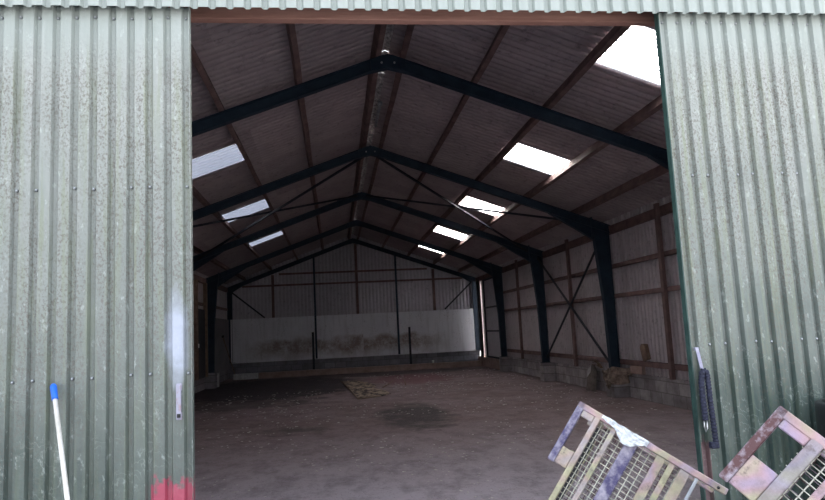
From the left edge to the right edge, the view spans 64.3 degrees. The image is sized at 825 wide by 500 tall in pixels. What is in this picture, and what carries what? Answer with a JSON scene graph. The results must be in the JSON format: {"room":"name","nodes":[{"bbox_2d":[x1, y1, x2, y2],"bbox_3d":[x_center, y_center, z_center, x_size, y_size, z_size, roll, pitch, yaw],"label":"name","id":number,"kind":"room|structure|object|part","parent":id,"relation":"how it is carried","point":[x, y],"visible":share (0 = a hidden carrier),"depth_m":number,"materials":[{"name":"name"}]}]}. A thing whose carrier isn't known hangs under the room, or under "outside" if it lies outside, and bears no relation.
{"room":"farmyard outside barn","nodes":[
{"label":"farmyard outside barn","id":0,"kind":"room"},
{"bbox_2d":[193,271,228,393],"bbox_3d":[-6.005,1.804,15.028,0.550,3.812,22.980,-2,-7,-7],"label":"wall","id":1,"kind":"structure","parent":0,"point":[210,382],"depth_m":21.54,"materials":[{"name":"concrete"}]},
{"bbox_2d":[193,279,198,379],"bbox_3d":[-6.516,2.392,19.775,0.100,3.010,0.180,-2,-7,-7],"label":"stud","id":2,"kind":"object","parent":1,"relation":"attached to","point":[195,281],"visible":0.98,"depth_m":19.71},
{"bbox_2d":[198,309,205,378],"bbox_3d":[-6.599,2.916,20.450,0.045,2.140,1.240,-2,-7,-7],"label":"door leaf","id":3,"kind":"structure","parent":1,"relation":"in","point":[201,313],"depth_m":20.52,"materials":[{"name":"paint"}]},
{"bbox_2d":[203,283,207,376],"bbox_3d":[-6.689,2.576,21.233,0.100,3.010,0.180,-2,-7,-7],"label":"stud","id":4,"kind":"object","parent":1,"relation":"attached to","point":[205,308],"visible":0.9,"depth_m":21.21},
{"bbox_2d":[193,301,227,310],"bbox_3d":[-6.081,0.972,15.007,0.090,0.085,22.650,-2,-7,-7],"label":"wall rail","id":5,"kind":"object","parent":1,"relation":"attached to","point":[199,303],"visible":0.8,"depth_m":24.04,"materials":[{"name":"brown wood"}]},
{"bbox_2d":[193,274,227,291],"bbox_3d":[-6.117,0.196,15.101,0.095,0.170,22.650,-2,-7,-7],"label":"beam","id":6,"kind":"structure","parent":1,"relation":"attached to","point":[202,280],"depth_m":21.42,"materials":[{"name":"brown wood"}]},
{"bbox_2d":[231,292,264,317],"bbox_3d":[-6.563,2.203,26.227,1.318,1.116,0.060,-2,-7,-7],"label":"brace","id":7,"kind":"object","parent":1,"relation":"attached to","point":[231,292],"visible":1,"depth_m":26.22,"materials":[{"name":"paint"}]},
{"bbox_2d":[193,195,357,227],"bbox_3d":[-3.451,-0.888,15.604,0.050,1.675,6.299,-8,-9,38],"label":"brace","id":8,"kind":"object","parent":1,"relation":"attached to","point":[305,205],"visible":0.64,"depth_m":15.57,"materials":[{"name":"paint"}]},
{"bbox_2d":[193,158,362,262],"bbox_3d":[-3.448,-0.819,15.596,6.299,1.695,0.050,-8,-9,37],"label":"brace","id":9,"kind":"object","parent":1,"relation":"attached to","point":[357,160],"visible":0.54,"depth_m":15.32,"materials":[{"name":"paint"}]},
{"bbox_2d":[205,220,507,372],"bbox_3d":[-1.834,1.414,22.462,10.270,4.944,0.180,-2,-7,-7],"label":"frame","id":10,"kind":"object","parent":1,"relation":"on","point":[213,282],"visible":0.92,"depth_m":22.66,"materials":[{"name":"blue paint"}]},
{"bbox_3d":[-1.948,-0.909,22.741,0.520,0.258,0.124,-2,-7,-7],"label":"apex plate","id":11,"kind":"part","parent":10,"relation":"part of","materials":[{"name":"blue paint"}]},
{"bbox_2d":[407,26,630,255],"bbox_3d":[1.154,-1.228,16.237,0.130,0.168,22.981,-2,-7,-7],"label":"purlin","id":12,"kind":"object","parent":10,"relation":"on","point":[616,32],"visible":0.82,"depth_m":9.12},
{"bbox_2d":[433,95,662,263],"bbox_3d":[2.224,-0.883,16.320,0.130,0.168,22.980,-2,-7,-7],"label":"purlin","id":13,"kind":"object","parent":10,"relation":"on","point":[655,105],"visible":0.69,"depth_m":11.19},
{"bbox_2d":[458,165,668,271],"bbox_3d":[3.284,-0.541,16.403,0.130,0.168,22.981,-2,-7,-7],"label":"purlin","id":14,"kind":"object","parent":10,"relation":"on","point":[659,170],"visible":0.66,"depth_m":12.98,"materials":[{"name":"brown wood"}]},
{"bbox_2d":[193,192,549,362],"bbox_3d":[-1.301,0.846,17.959,10.270,4.944,0.180,-2,-7,-7],"label":"frame","id":15,"kind":"object","parent":1,"relation":"on","point":[531,256],"visible":0.64,"depth_m":18.34,"materials":[{"name":"blue paint"}]},
{"bbox_2d":[193,245,245,280],"bbox_3d":[-5.459,-0.240,15.331,0.130,0.168,22.982,-2,-7,-7],"label":"purlin","id":16,"kind":"object","parent":15,"relation":"on","point":[196,250],"visible":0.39,"depth_m":20.38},
{"bbox_2d":[192,185,271,269],"bbox_3d":[-4.436,-0.654,15.504,0.130,0.168,22.981,-2,-7,-7],"label":"purlin","id":17,"kind":"object","parent":15,"relation":"on","point":[195,192],"visible":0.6,"depth_m":15.29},
{"bbox_2d":[191,43,297,259],"bbox_3d":[-3.403,-1.072,15.678,0.130,0.168,22.980,-2,-7,-7],"label":"purlin","id":18,"kind":"object","parent":15,"relation":"on","point":[195,59],"visible":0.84,"depth_m":9.51,"materials":[{"name":"brown wood"}]},
{"bbox_3d":[-1.415,-1.477,18.238,0.520,0.258,0.124,-2,-7,-7],"label":"apex plate","id":19,"kind":"part","parent":15,"relation":"part of","materials":[{"name":"blue paint"}]},
{"bbox_2d":[347,24,386,239],"bbox_3d":[-1.313,-1.917,16.033,0.139,0.171,22.980,-2,-7,-7],"label":"purlin","id":20,"kind":"object","parent":15,"relation":"on","point":[380,29],"visible":0.76,"depth_m":11.27,"materials":[{"name":"brown wood"}]},
{"bbox_2d":[193,145,620,367],"bbox_3d":[-0.768,0.278,13.455,10.270,4.944,0.180,-2,-7,-7],"label":"frame","id":21,"kind":"object","parent":1,"relation":"on","point":[598,232],"visible":0.53,"depth_m":13.86,"materials":[{"name":"blue paint"}]},
{"bbox_3d":[-0.882,-2.046,13.735,0.520,0.258,0.124,-2,-7,-7],"label":"apex plate","id":22,"kind":"part","parent":21,"relation":"part of","materials":[{"name":"blue paint"}]},
{"bbox_3d":[3.831,-0.461,14.093,0.020,0.472,0.150,-2,-7,-7],"label":"plate","id":23,"kind":"part","parent":21,"relation":"part of","materials":[{"name":"blue paint"}]},
{"bbox_2d":[192,53,668,169],"bbox_3d":[-0.236,-0.290,8.952,10.270,4.944,0.180,-2,-7,-7],"label":"roof beam","id":24,"kind":"structure","parent":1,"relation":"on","point":[657,154],"depth_m":9.27,"materials":[{"name":"black metal"}]},
{"bbox_2d":[357,24,414,239],"bbox_3d":[-0.931,-1.901,16.076,0.139,0.171,22.981,-2,-7,-7],"label":"purlin","id":25,"kind":"object","parent":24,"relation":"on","point":[409,30],"visible":0.82,"depth_m":11.21,"materials":[{"name":"brown wood"}]},
{"bbox_3d":[-0.350,-2.614,9.232,0.520,0.258,0.124,-2,-7,-7],"label":"apex plate","id":26,"kind":"part","parent":24,"relation":"part of","materials":[{"name":"blue paint"}]},
{"bbox_2d":[376,157,527,251],"bbox_3d":[1.234,-0.980,16.170,0.050,1.695,6.299,-8,-9,38],"label":"brace","id":27,"kind":"object","parent":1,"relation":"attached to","point":[381,159],"visible":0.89,"depth_m":15.73,"materials":[{"name":"paint"}]},
{"bbox_2d":[366,195,557,219],"bbox_3d":[1.231,-1.049,16.178,6.299,1.675,0.050,-8,-9,37],"label":"brace","id":28,"kind":"object","parent":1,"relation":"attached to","point":[438,204],"visible":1,"depth_m":16.05,"materials":[{"name":"paint"}]},
{"bbox_3d":[-6.050,1.602,14.932,0.090,0.085,22.650,-2,-7,-7],"label":"wall rail","id":29,"kind":"object","parent":1,"relation":"attached to","visible":0},
{"bbox_2d":[215,318,229,372],"bbox_3d":[-7.015,3.464,23.955,0.035,1.910,3.980,-2,-7,-7],"label":"wall panel","id":30,"kind":"object","parent":29,"relation":"attached to","point":[222,361],"visible":0.56,"depth_m":24.17,"materials":[{"name":"grey metal"}]},
{"bbox_2d":[191,23,374,283],"bbox_3d":[-3.782,-1.050,15.545,5.260,1.973,23.530,-2,-7,-7],"label":"ceiling","id":31,"kind":"structure","parent":0,"point":[243,62],"depth_m":10.92,"materials":[{"name":"grey metal"}]},
{"bbox_2d":[192,144,243,178],"bbox_3d":[-3.450,-1.516,11.270,1.020,0.434,1.076,-2,-7,-7],"label":"skylight","id":32,"kind":"object","parent":31,"relation":"attached to","point":[230,155],"visible":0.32,"depth_m":11.27,"materials":[{"name":"white plastic"}]},
{"bbox_2d":[222,199,268,222],"bbox_3d":[-3.975,-0.957,15.704,1.020,0.434,1.064,-2,-7,-7],"label":"skylight","id":33,"kind":"object","parent":31,"relation":"attached to","point":[260,205],"visible":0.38,"depth_m":15.63,"materials":[{"name":"white plastic"}]},
{"bbox_2d":[249,231,282,245],"bbox_3d":[-4.521,-0.375,20.317,1.020,0.434,0.667,-2,-7,-7],"label":"skylight","id":34,"kind":"object","parent":31,"relation":"attached to","point":[279,233],"visible":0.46,"depth_m":20.29,"materials":[{"name":"white plastic"}]},
{"bbox_2d":[226,234,479,378],"bbox_3d":[-2.376,2.128,27.077,10.400,5.692,0.240,-2,-7,-7],"label":"wall","id":35,"kind":"structure","parent":0,"point":[376,297],"depth_m":27.08,"materials":[{"name":"metal"}]},
{"bbox_2d":[271,275,274,317],"bbox_3d":[-5.644,2.044,26.580,0.110,2.059,0.051,-2,-7,-7],"label":"stud","id":36,"kind":"object","parent":35,"relation":"attached to","point":[272,276],"visible":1,"depth_m":26.58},
{"bbox_2d":[313,258,317,358],"bbox_3d":[-3.936,2.334,26.542,0.080,4.069,0.080,-2,-7,-7],"label":"post","id":37,"kind":"object","parent":35,"relation":"attached to","point":[314,287],"visible":1,"depth_m":26.50,"materials":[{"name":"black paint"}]},
{"bbox_2d":[230,316,315,363],"bbox_3d":[-5.557,3.578,26.256,3.330,1.730,0.046,-2,-7,-7],"label":"board","id":38,"kind":"object","parent":37,"relation":"attached to","point":[281,338],"visible":0.95,"depth_m":26.23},
{"bbox_2d":[316,314,363,358],"bbox_3d":[-2.953,3.489,26.578,1.900,1.730,0.040,-2,-7,-7],"label":"board","id":39,"kind":"object","parent":37,"relation":"attached to","point":[338,336],"visible":1,"depth_m":26.56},
{"bbox_2d":[242,277,461,287],"bbox_3d":[-2.407,1.336,27.112,9.055,0.075,0.062,-2,-7,-7],"label":"rail","id":40,"kind":"object","parent":35,"relation":"attached to","point":[452,277],"visible":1,"depth_m":27.05,"materials":[{"name":"brown wood"}]},
{"bbox_2d":[279,268,426,274],"bbox_3d":[-2.429,0.885,27.166,6.100,0.075,0.062,-2,-7,-7],"label":"rail","id":41,"kind":"object","parent":35,"relation":"attached to","point":[405,268],"visible":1,"depth_m":27.13,"materials":[{"name":"brown wood"}]},
{"bbox_2d":[227,238,479,362],"bbox_3d":[-2.359,1.914,26.883,10.270,4.829,0.180,-2,-7,-7],"label":"frame","id":42,"kind":"object","parent":35,"relation":"on","point":[235,287],"visible":0.84,"depth_m":27.14,"materials":[{"name":"blue paint"}]},
{"bbox_2d":[285,24,323,249],"bbox_3d":[-2.380,-1.485,15.852,0.130,0.168,22.981,-2,-7,-7],"label":"purlin","id":43,"kind":"object","parent":42,"relation":"on","point":[291,32],"visible":0.8,"depth_m":9.98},
{"bbox_3d":[-2.470,-0.352,27.156,0.520,0.258,0.124,-2,-7,-7],"label":"apex plate","id":44,"kind":"part","parent":42,"relation":"part of","materials":[{"name":"blue paint"}]},
{"bbox_2d":[382,25,509,247],"bbox_3d":[0.094,-1.570,16.155,0.130,0.168,22.982,-2,-7,-7],"label":"purlin","id":45,"kind":"object","parent":42,"relation":"on","point":[503,29],"visible":0.78,"depth_m":10.32,"materials":[{"name":"brown wood"}]},
{"bbox_2d":[354,244,358,313],"bbox_3d":[-2.300,1.352,27.063,0.110,3.221,0.051,-2,-7,-7],"label":"stud","id":46,"kind":"object","parent":35,"relation":"attached to","point":[355,245],"visible":1,"depth_m":27.06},
{"bbox_2d":[394,256,399,353],"bbox_3d":[-0.632,2.236,26.945,0.080,4.036,0.080,-2,-7,-7],"label":"post","id":47,"kind":"object","parent":35,"relation":"attached to","point":[395,268],"visible":1,"depth_m":26.91,"materials":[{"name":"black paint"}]},
{"bbox_2d":[362,312,398,356],"bbox_3d":[-1.296,3.432,26.782,1.420,1.730,0.040,-2,-7,-7],"label":"board","id":48,"kind":"object","parent":47,"relation":"attached to","point":[380,338],"visible":1,"depth_m":26.76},
{"bbox_2d":[399,309,475,354],"bbox_3d":[0.993,3.354,27.062,3.165,1.730,0.040,-2,-7,-7],"label":"board","id":49,"kind":"object","parent":47,"relation":"attached to","point":[434,331],"visible":1,"depth_m":27.05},
{"bbox_2d":[431,269,435,309],"bbox_3d":[0.893,1.817,27.382,0.110,2.063,0.051,-2,-7,-7],"label":"stud","id":50,"kind":"object","parent":35,"relation":"attached to","point":[432,270],"visible":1,"depth_m":27.38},
{"bbox_2d":[352,24,393,233],"bbox_3d":[-1.160,-2.087,15.986,0.560,0.190,23.530,-2,-7,-7],"label":"roof ridge","id":51,"kind":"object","parent":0,"point":[390,27],"depth_m":11.95,"materials":[{"name":"grey metal"}]},
{"bbox_2d":[0,0,824,25],"bbox_3d":[0.317,-0.701,4.333,10.720,5.612,0.433,-2,-7,-7],"label":"wall","id":52,"kind":"structure","parent":0,"point":[413,12],"depth_m":4.40,"materials":[{"name":"metal"}]},
{"bbox_2d":[0,5,194,499],"bbox_3d":[-2.338,0.314,3.759,2.083,3.640,0.078,-2,-7,-7],"label":"door","id":53,"kind":"structure","parent":52,"relation":"in","point":[96,207],"depth_m":3.85,"materials":[{"name":"metal"}]},
{"bbox_3d":[-1.346,0.875,3.783,0.032,0.207,0.026,-2,-7,-7],"label":"handle","id":54,"kind":"part","parent":53,"relation":"part of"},
{"bbox_2d":[654,12,824,499],"bbox_3d":[2.781,0.138,4.387,2.076,3.640,0.077,-2,-7,-7],"label":"door","id":55,"kind":"structure","parent":52,"relation":"in","point":[743,96],"depth_m":4.37,"materials":[{"name":"metal"}]},
{"bbox_3d":[2.779,0.142,4.415,2.073,3.640,0.021,-2,-7,-7],"label":"frame","id":56,"kind":"part","parent":55,"relation":"part of","materials":[{"name":"green metal"}]},
{"bbox_2d":[698,368,719,448],"bbox_3d":[1.850,0.988,4.110,0.098,0.495,0.043,-2,-7,-7],"label":"chain","id":57,"kind":"object","parent":55,"relation":"hanging from","point":[704,375],"visible":1,"depth_m":4.10,"materials":[{"name":"blue metal"}]},
{"bbox_3d":[1.827,0.904,4.118,0.060,0.320,0.043,-2,-7,-7],"label":"sleeved chain","id":58,"kind":"part","parent":57,"relation":"part of","materials":[{"name":"blue fabric"}]},
{"bbox_3d":[1.865,0.969,4.114,0.068,0.458,0.043,-2,-7,-7],"label":"sleeved chain","id":59,"kind":"part","parent":57,"relation":"part of","materials":[{"name":"blue fabric"}]},
{"bbox_2d":[194,366,700,499],"bbox_3d":[-0.897,3.626,15.438,10.800,0.200,23.150,-2,-7,-7],"label":"floor","id":60,"kind":"structure","parent":0,"point":[527,472],"depth_m":9.83,"materials":[{"name":"concrete"}]},
{"bbox_2d":[233,373,257,379],"bbox_3d":[-6.430,4.882,25.357,0.910,0.215,0.240,-2,-7,-7],"label":"block","id":61,"kind":"object","parent":60,"relation":"on","point":[246,375],"visible":0.99,"depth_m":25.24,"materials":[{"name":"concrete"}]},
{"bbox_2d":[222,335,234,373],"bbox_3d":[-6.920,3.950,24.611,0.128,1.518,1.476,-3,-7,0],"label":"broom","id":62,"kind":"object","parent":61,"relation":"on","point":[222,335],"visible":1,"depth_m":24.52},
{"bbox_2d":[259,370,305,378],"bbox_3d":[-5.064,4.839,25.555,1.790,0.215,0.180,-2,-7,-7],"label":"sleeper","id":63,"kind":"object","parent":60,"relation":"on","point":[300,372],"visible":1,"depth_m":25.47,"materials":[{"name":"brown wood"}]},
{"bbox_2d":[312,332,314,369],"bbox_3d":[-3.945,4.119,26.169,0.090,1.680,0.090,-2,-7,-7],"label":"post","id":64,"kind":"object","parent":60,"relation":"on","point":[313,347],"visible":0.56,"depth_m":26.13,"materials":[{"name":"metal"}]},
{"bbox_2d":[306,367,351,375],"bbox_3d":[-3.280,4.776,25.783,1.790,0.221,0.180,-2,-7,-7],"label":"sleeper","id":65,"kind":"object","parent":60,"relation":"on","point":[333,370],"visible":0.99,"depth_m":25.70,"materials":[{"name":"brown wood"}]},
{"bbox_2d":[341,380,390,399],"bbox_3d":[-1.391,3.932,18.777,0.932,0.035,6.187,-2,-7,-10],"label":"mat","id":66,"kind":"object","parent":60,"relation":"on","point":[360,390],"visible":1,"depth_m":17.97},
{"bbox_2d":[352,365,390,372],"bbox_3d":[-1.626,4.719,25.964,1.520,0.215,0.180,-2,-7,-7],"label":"sleeper","id":67,"kind":"object","parent":60,"relation":"on","point":[372,368],"visible":0.99,"depth_m":25.88,"materials":[{"name":"brown wood"}]},
{"bbox_2d":[408,327,411,363],"bbox_3d":[-0.091,3.955,26.468,0.080,1.700,0.080,-2,-7,-7],"label":"post","id":68,"kind":"object","parent":60,"relation":"on","point":[409,331],"visible":0.76,"depth_m":26.44,"materials":[{"name":"metal"}]},
{"bbox_2d":[390,363,437,370],"bbox_3d":[0.063,4.660,26.191,1.870,0.221,0.180,-2,-7,-7],"label":"sleeper","id":69,"kind":"object","parent":60,"relation":"on","point":[423,365],"visible":0.96,"depth_m":26.11,"materials":[{"name":"brown wood"}]},
{"bbox_2d":[194,369,700,499],"bbox_3d":[-0.644,3.350,14.162,9.708,0.014,20.046,-2,-7,-7],"label":"litter","id":70,"kind":"object","parent":60,"relation":"on","point":[474,369],"visible":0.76,"depth_m":11.45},
{"bbox_2d":[437,360,481,367],"bbox_3d":[1.899,4.600,26.411,1.810,0.215,0.180,-2,-7,-7],"label":"sleeper","id":71,"kind":"object","parent":60,"relation":"on","point":[479,362],"visible":0.99,"depth_m":26.32,"materials":[{"name":"brown wood"}]},
{"bbox_2d":[586,365,596,390],"bbox_3d":[4.138,2.946,15.141,0.178,0.597,0.349,-1,-7,-13],"label":"stone slab","id":72,"kind":"object","parent":60,"relation":"on","point":[592,371],"visible":1,"depth_m":15.07,"materials":[{"name":"stone"}]},
{"bbox_2d":[592,360,602,367],"bbox_3d":[4.184,2.606,15.014,0.097,0.168,0.591,-2,-7,-7],"label":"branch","id":73,"kind":"object","parent":72,"relation":"on","point":[596,361],"visible":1,"depth_m":14.91,"materials":[{"name":"brown wood"}]},
{"bbox_2d":[602,367,631,388],"bbox_3d":[4.256,2.635,13.537,0.852,0.469,0.276,-9,-9,42],"label":"sack","id":74,"kind":"object","parent":60,"relation":"on","point":[612,375],"visible":0.9,"depth_m":13.49,"materials":[{"name":"brown fabric"}]},
{"bbox_2d":[354,24,670,274],"bbox_3d":[1.555,-1.233,16.199,5.260,1.973,23.530,-2,-7,-7],"label":"ceiling","id":75,"kind":"structure","parent":0,"point":[530,63],"depth_m":11.27,"materials":[{"name":"grey metal"}]},
{"bbox_2d":[434,226,467,239],"bbox_3d":[1.168,-0.575,20.974,1.020,0.434,1.083,-2,-7,-7],"label":"skylight","id":76,"kind":"object","parent":75,"relation":"in","point":[448,232],"visible":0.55,"depth_m":20.98,"materials":[{"name":"white plastic"}]},
{"bbox_2d":[460,196,504,215],"bbox_3d":[1.694,-1.136,16.529,1.020,0.434,1.073,-2,-7,-7],"label":"skylight","id":77,"kind":"object","parent":75,"relation":"in","point":[468,201],"visible":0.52,"depth_m":16.42,"materials":[{"name":"white plastic"}]},
{"bbox_2d":[503,143,569,174],"bbox_3d":[2.222,-1.699,12.069,1.020,0.434,1.073,-2,-7,-7],"label":"skylight","id":78,"kind":"object","parent":75,"relation":"in","point":[524,155],"visible":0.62,"depth_m":12.06,"materials":[{"name":"white plastic"}]},
{"bbox_2d":[596,26,659,84],"bbox_3d":[2.749,-2.261,7.615,1.020,0.434,1.085,-2,-7,-7],"label":"skylight","id":79,"kind":"object","parent":75,"relation":"in","point":[634,53],"visible":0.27,"depth_m":7.72,"materials":[{"name":"white plastic"}]},
{"bbox_2d":[477,195,691,410],"bbox_3d":[4.034,1.459,16.259,0.530,3.812,22.980,-2,-7,-7],"label":"wall","id":80,"kind":"structure","parent":0,"point":[640,318],"depth_m":14.07,"materials":[{"name":"metal"}]},
{"bbox_2d":[444,281,471,309],"bbox_3d":[1.907,1.877,27.271,1.240,1.144,0.060,-2,-7,-7],"label":"brace","id":81,"kind":"object","parent":80,"relation":"attached to","point":[448,305],"visible":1,"depth_m":27.25,"materials":[{"name":"paint"}]},
{"bbox_2d":[476,281,483,356],"bbox_3d":[2.756,2.790,26.703,0.075,3.069,0.310,-2,-7,-7],"label":"post","id":82,"kind":"object","parent":80,"relation":"on","point":[477,282],"visible":1,"depth_m":26.61,"materials":[{"name":"metal"}]},
{"bbox_2d":[480,273,507,358],"bbox_3d":[3.040,2.553,24.970,0.082,3.100,3.530,-2,-7,-7],"label":"door","id":83,"kind":"structure","parent":80,"relation":"in","point":[489,309],"depth_m":25.38,"materials":[{"name":"paint"}]},
{"bbox_3d":[3.058,2.540,24.725,0.060,3.055,2.840,-2,-7,-7],"label":"frame","id":84,"kind":"part","parent":83,"relation":"part of","materials":[{"name":"paint"}]},
{"bbox_2d":[546,252,594,357],"bbox_3d":[3.911,1.313,16.197,0.050,2.822,4.437,-2,-7,-7],"label":"brace","id":85,"kind":"object","parent":80,"relation":"attached to","point":[593,254],"visible":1,"depth_m":16.09,"materials":[{"name":"paint"}]},
{"bbox_2d":[537,257,607,361],"bbox_3d":[3.850,1.295,16.192,0.050,2.782,4.436,-2,-7,-7],"label":"brace","id":86,"kind":"object","parent":80,"relation":"attached to","point":[538,259],"visible":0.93,"depth_m":15.75,"materials":[{"name":"paint"}]},
{"bbox_2d":[475,202,672,280],"bbox_3d":[4.006,-0.152,16.343,0.095,0.170,22.650,-2,-7,-7],"label":"beam","id":87,"kind":"structure","parent":80,"relation":"attached to","point":[665,209],"depth_m":13.98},
{"bbox_2d":[514,260,523,358],"bbox_3d":[3.418,1.889,21.034,0.070,3.160,0.100,-2,-7,-7],"label":"stud","id":88,"kind":"object","parent":87,"relation":"attached to","point":[516,262],"visible":1,"depth_m":20.99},
{"bbox_2d":[564,239,577,365],"bbox_3d":[3.966,1.304,16.403,0.070,3.160,0.100,-2,-7,-7],"label":"stud","id":89,"kind":"object","parent":87,"relation":"attached to","point":[575,356],"visible":0.94,"depth_m":16.38,"materials":[{"name":"brown wood"}]},
{"bbox_2d":[653,203,675,379],"bbox_3d":[4.514,0.720,11.772,0.070,3.160,0.100,-2,-7,-7],"label":"stud","id":90,"kind":"object","parent":87,"relation":"attached to","point":[659,239],"visible":1,"depth_m":11.73,"materials":[{"name":"brown wood"}]},
{"bbox_2d":[503,249,676,293],"bbox_3d":[4.292,0.363,14.180,0.090,0.085,18.450,-2,-7,-7],"label":"wall rail","id":91,"kind":"object","parent":80,"relation":"attached to","point":[673,251],"visible":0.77,"depth_m":13.81,"materials":[{"name":"brown wood"}]},
{"bbox_2d":[504,285,679,311],"bbox_3d":[4.323,0.993,14.105,0.090,0.085,18.450,-2,-7,-7],"label":"wall rail","id":92,"kind":"object","parent":80,"relation":"attached to","point":[676,287],"visible":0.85,"depth_m":13.86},
{"bbox_2d":[507,349,687,370],"bbox_3d":[4.390,2.364,13.940,0.090,0.100,18.450,-2,-7,-7],"label":"wall rail","id":93,"kind":"object","parent":80,"relation":"attached to","point":[680,367],"visible":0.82,"depth_m":13.73,"materials":[{"name":"brown wood"}]},
{"bbox_2d":[640,344,650,360],"bbox_3d":[4.526,1.995,12.768,0.080,0.332,0.286,-2,-7,-7],"label":"wood block","id":94,"kind":"object","parent":93,"relation":"on","point":[644,349],"visible":1,"depth_m":12.71,"materials":[{"name":"brown wood"}]},
{"bbox_2d":[630,365,645,374],"bbox_3d":[4.478,2.383,13.045,0.080,0.160,0.450,-1,-7,-11],"label":"timber offcut","id":95,"kind":"object","parent":80,"relation":"on","point":[640,370],"visible":0.9,"depth_m":12.96,"materials":[{"name":"brown wood"}]},
{"label":"outside","id":96,"kind":"structure","parent":0,"visible":0},
{"label":"floor","id":97,"kind":"structure","parent":96,"visible":0},
{"bbox_2d":[50,383,69,499],"bbox_3d":[-1.685,1.375,3.142,1.123,1.404,0.283,-9,-10,44],"label":"broom","id":98,"kind":"object","parent":97,"relation":"on","point":[53,387],"visible":1,"depth_m":3.48,"materials":[{"name":"white plastic"}]},
{"bbox_2d":[548,401,727,499],"bbox_3d":[1.013,1.362,3.367,1.082,1.194,0.800,-5,-7,17],"label":"metal gate","id":99,"kind":"object","parent":97,"relation":"on","point":[572,461],"visible":0.94,"depth_m":3.21,"materials":[{"name":"grey metal"}]},
{"bbox_3d":[0.755,1.030,3.265,0.064,0.090,0.026,29,-7,24],"label":"foot plate","id":100,"kind":"part","parent":99,"relation":"part of","materials":[{"name":"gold metal"}]},
{"bbox_3d":[0.883,0.827,3.293,0.064,0.053,0.026,29,-7,24],"label":"foot plate","id":101,"kind":"part","parent":99,"relation":"part of","materials":[{"name":"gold metal"}]},
{"bbox_2d":[602,415,648,446],"bbox_3d":[1.031,0.876,3.183,0.213,0.148,0.028,-6,-8,24],"label":"plastic film","id":102,"kind":"object","parent":99,"relation":"attached to","point":[626,437],"visible":1,"depth_m":3.18,"materials":[{"name":"white plastic"}]},
{"bbox_3d":[1.301,1.114,3.655,0.755,0.032,0.045,29,-7,24],"label":"corner post","id":103,"kind":"part","parent":99,"relation":"part of","materials":[{"name":"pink metal"}]},
{"bbox_2d":[719,406,824,499],"bbox_3d":[1.374,1.182,2.330,1.179,1.261,0.749,-7,-8,30],"label":"metal gate","id":104,"kind":"object","parent":97,"relation":"on","point":[745,472],"visible":1,"depth_m":2.27,"materials":[{"name":"grey metal"}]},
{"bbox_3d":[1.190,0.799,2.295,0.099,0.130,0.026,42,6,34],"label":"foot plate","id":105,"kind":"part","parent":104,"relation":"part of","materials":[{"name":"metal"}]},
{"bbox_3d":[1.328,0.627,2.277,0.099,0.053,0.026,42,6,34],"label":"foot plate","id":106,"kind":"part","parent":104,"relation":"part of","materials":[{"name":"metal"}]},
{"bbox_3d":[1.532,0.779,2.107,0.780,0.032,0.045,42,6,34],"label":"corner post","id":107,"kind":"part","parent":104,"relation":"part of","materials":[{"name":"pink metal"}]},
{"bbox_2d":[814,398,824,480],"bbox_3d":[2.755,1.412,3.824,0.628,1.062,0.628,-2,-7,-7],"label":"drum","id":108,"kind":"object","parent":97,"relation":"on","point":[819,405],"visible":0.76,"depth_m":3.93,"materials":[{"name":"black plastic"}]}
]}

